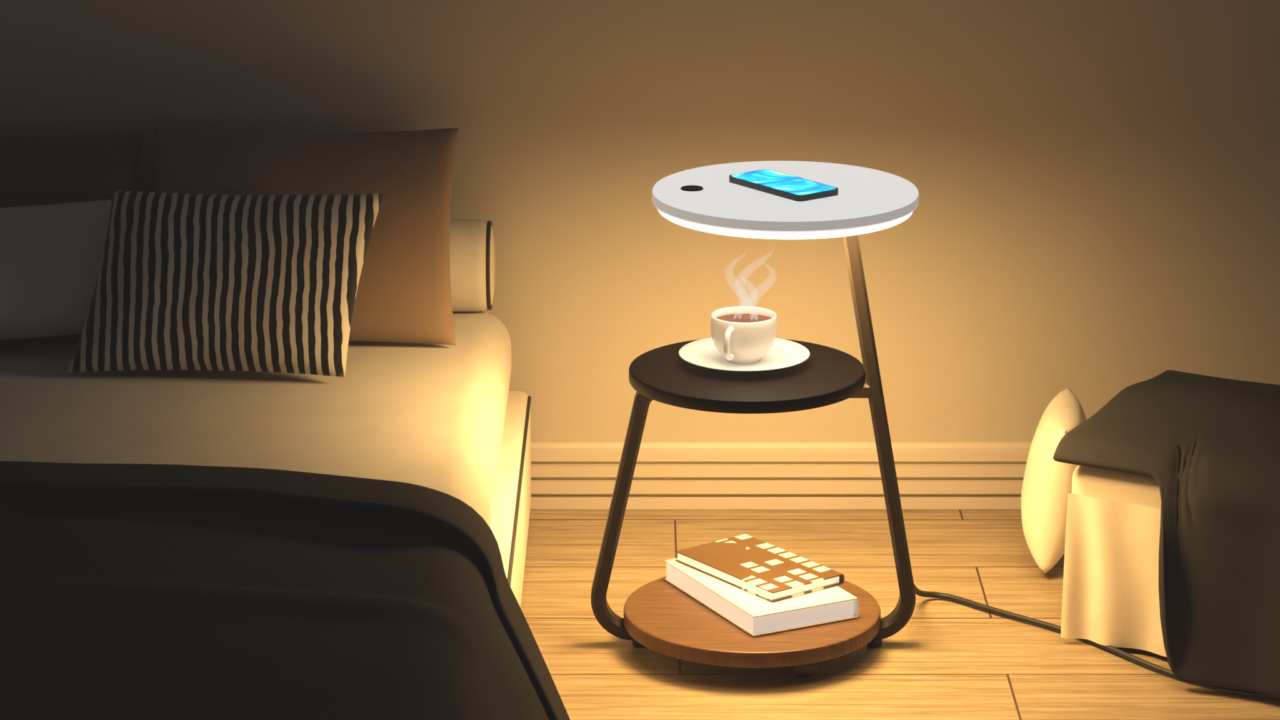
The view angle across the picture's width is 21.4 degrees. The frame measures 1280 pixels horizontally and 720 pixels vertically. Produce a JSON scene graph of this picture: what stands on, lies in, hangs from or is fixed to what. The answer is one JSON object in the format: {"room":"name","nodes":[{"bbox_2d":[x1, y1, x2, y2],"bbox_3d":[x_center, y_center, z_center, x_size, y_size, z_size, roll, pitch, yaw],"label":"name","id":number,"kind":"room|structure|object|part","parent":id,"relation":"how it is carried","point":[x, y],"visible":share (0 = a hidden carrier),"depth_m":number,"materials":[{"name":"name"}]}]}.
{"room":"bedroom","nodes":[
{"label":"bedroom","id":0,"kind":"room"},
{"bbox_2d":[0,0,1279,441],"bbox_3d":[0.000,-1.057,4.597,6.000,2.600,0.120,0,16,0],"label":"wall","id":1,"kind":"structure","parent":0,"point":[1096,216],"depth_m":4.75,"materials":[{"name":"paint"}]},
{"bbox_2d":[530,441,1031,509],"bbox_3d":[0.000,0.166,4.869,6.000,0.097,0.019,0,16,0],"label":"baseboard","id":2,"kind":"structure","parent":1,"relation":"attached to","point":[565,475],"depth_m":4.86,"materials":[{"name":"paint"}]},
{"bbox_2d":[520,509,1279,719],"bbox_3d":[0.000,0.965,2.320,6.000,0.060,5.600,0,16,0],"label":"floor","id":3,"kind":"structure","parent":0,"point":[951,660],"depth_m":4.34,"materials":[{"name":"brown wood"}]},
{"bbox_2d":[0,311,531,607],"bbox_3d":[-0.905,0.336,3.865,1.501,0.310,2.020,0,16,0],"label":"bed","id":4,"kind":"object","parent":3,"relation":"on","point":[444,418],"visible":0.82,"depth_m":4.27,"materials":[{"name":"beige fabric"}]},
{"bbox_2d":[0,200,111,339],"bbox_3d":[-0.905,-0.112,4.538,0.468,0.172,0.182,-1,16,-3],"label":"pillow","id":5,"kind":"object","parent":4,"relation":"on","point":[51,255],"visible":0.73,"depth_m":4.50,"materials":[{"name":"grey fabric"}]},
{"bbox_2d":[0,133,144,340],"bbox_3d":[-0.895,-0.168,4.611,0.422,0.248,0.219,0,16,1],"label":"pillow","id":6,"kind":"object","parent":4,"relation":"on","point":[35,170],"visible":0.43,"depth_m":4.61,"materials":[{"name":"grey fabric"}]},
{"bbox_2d":[66,189,384,376],"bbox_3d":[-0.540,-0.102,4.433,0.395,0.209,0.177,1,16,5],"label":"striped pillow","id":7,"kind":"object","parent":4,"relation":"on","point":[258,283],"visible":1,"depth_m":4.40,"materials":[{"name":"fabric"}]},
{"bbox_2d":[0,461,569,719],"bbox_3d":[-0.885,0.429,3.388,1.700,0.326,1.209,0,16,0],"label":"blanket","id":8,"kind":"object","parent":4,"relation":"on","point":[128,591],"visible":1,"depth_m":3.55,"materials":[{"name":"grey fabric"}]},
{"bbox_2d":[153,127,458,345],"bbox_3d":[-0.458,-0.169,4.600,0.420,0.253,0.220,0,16,-1],"label":"pillow","id":9,"kind":"object","parent":4,"relation":"on","point":[404,293],"visible":0.44,"depth_m":4.59,"materials":[{"name":"brown fabric"}]},
{"bbox_2d":[449,219,494,311],"bbox_3d":[-0.433,-0.131,4.710,0.460,0.128,0.128,0,16,0],"label":"bolster pillow","id":10,"kind":"object","parent":4,"relation":"on","point":[472,247],"visible":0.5,"depth_m":4.66,"materials":[{"name":"beige fabric"}]},
{"bbox_2d":[590,160,918,677],"bbox_3d":[0.161,0.076,4.256,0.357,0.602,0.349,13,20,39],"label":"side table","id":11,"kind":"object","parent":3,"relation":"on","point":[659,617],"visible":0.88,"depth_m":4.21,"materials":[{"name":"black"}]},
{"bbox_2d":[678,337,810,371],"bbox_3d":[0.131,-0.003,4.258,0.166,0.013,0.166,0,16,0],"label":"saucer","id":12,"kind":"object","parent":11,"relation":"on","point":[783,353],"visible":0.72,"depth_m":4.26,"materials":[{"name":"white ceramic"}]},
{"bbox_2d":[710,306,776,364],"bbox_3d":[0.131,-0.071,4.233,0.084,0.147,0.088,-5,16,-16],"label":"coffee cup","id":13,"kind":"object","parent":12,"relation":"on","point":[743,335],"visible":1,"depth_m":4.22,"materials":[{"name":"white ceramic"}]},
{"bbox_2d":[628,338,865,413],"bbox_3d":[0.134,0.018,4.241,0.296,0.017,0.296,0,16,0],"label":"shelf","id":14,"kind":"object","parent":11,"relation":"attached to","point":[830,375],"depth_m":4.18,"materials":[{"name":"black wood"}]},
{"bbox_2d":[623,576,880,668],"bbox_3d":[0.143,0.326,4.328,0.328,0.021,0.328,0,16,0],"label":"shelf","id":15,"kind":"object","parent":11,"relation":"attached to","point":[660,616],"depth_m":4.23,"materials":[{"name":"brown wood"}]},
{"bbox_2d":[665,558,858,636],"bbox_3d":[0.154,0.294,4.351,0.152,0.027,0.240,-8,18,-26],"label":"book","id":16,"kind":"object","parent":11,"relation":"on","point":[757,615],"visible":0.7,"depth_m":4.27,"materials":[{"name":"white paper"}]},
{"bbox_2d":[675,533,844,602],"bbox_3d":[0.154,0.267,4.369,0.118,0.014,0.200,-12,19,-35],"label":"book","id":17,"kind":"object","parent":16,"relation":"on","point":[764,570],"visible":1,"depth_m":4.35,"materials":[{"name":"brown paper"}]},
{"bbox_2d":[729,169,838,201],"bbox_3d":[0.176,-0.216,4.173,0.066,0.008,0.142,-11,19,-35],"label":"smartphone","id":18,"kind":"object","parent":11,"relation":"on","point":[772,182],"visible":1,"depth_m":4.16,"materials":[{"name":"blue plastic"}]},
{"bbox_3d":[0.179,-0.190,4.180,0.314,0.010,0.314,0,16,0],"label":"light panel","id":19,"kind":"part","parent":11,"relation":"part of","materials":[{"name":"beige plastic"}]},
{"bbox_2d":[1021,387,1086,574],"bbox_3d":[0.569,0.163,4.645,0.096,0.204,0.211,3,16,12],"label":"cushion","id":20,"kind":"object","parent":3,"relation":"on","point":[1047,484],"visible":0.67,"depth_m":4.57,"materials":[{"name":"white fabric"}]},
{"bbox_2d":[913,583,1268,695],"bbox_3d":[0.702,0.338,4.243,0.818,0.102,0.174,8,18,27],"label":"power cord","id":21,"kind":"object","parent":3,"relation":"on","point":[1112,649],"visible":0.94,"depth_m":4.40,"materials":[{"name":"black rubber"}]},
{"bbox_2d":[1060,465,1166,656],"bbox_3d":[0.973,0.257,4.280,0.800,0.240,0.372,9,18,29],"label":"sheet","id":22,"kind":"object","parent":3,"relation":"on","point":[1110,589],"visible":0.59,"depth_m":4.29,"materials":[{"name":"beige fabric"}]},
{"bbox_2d":[1053,370,1279,698],"bbox_3d":[0.962,0.236,4.238,0.844,0.280,0.469,9,18,29],"label":"throw blanket","id":23,"kind":"object","parent":22,"relation":"on","point":[1210,445],"visible":1,"depth_m":4.18,"materials":[{"name":"fabric"}]}
]}

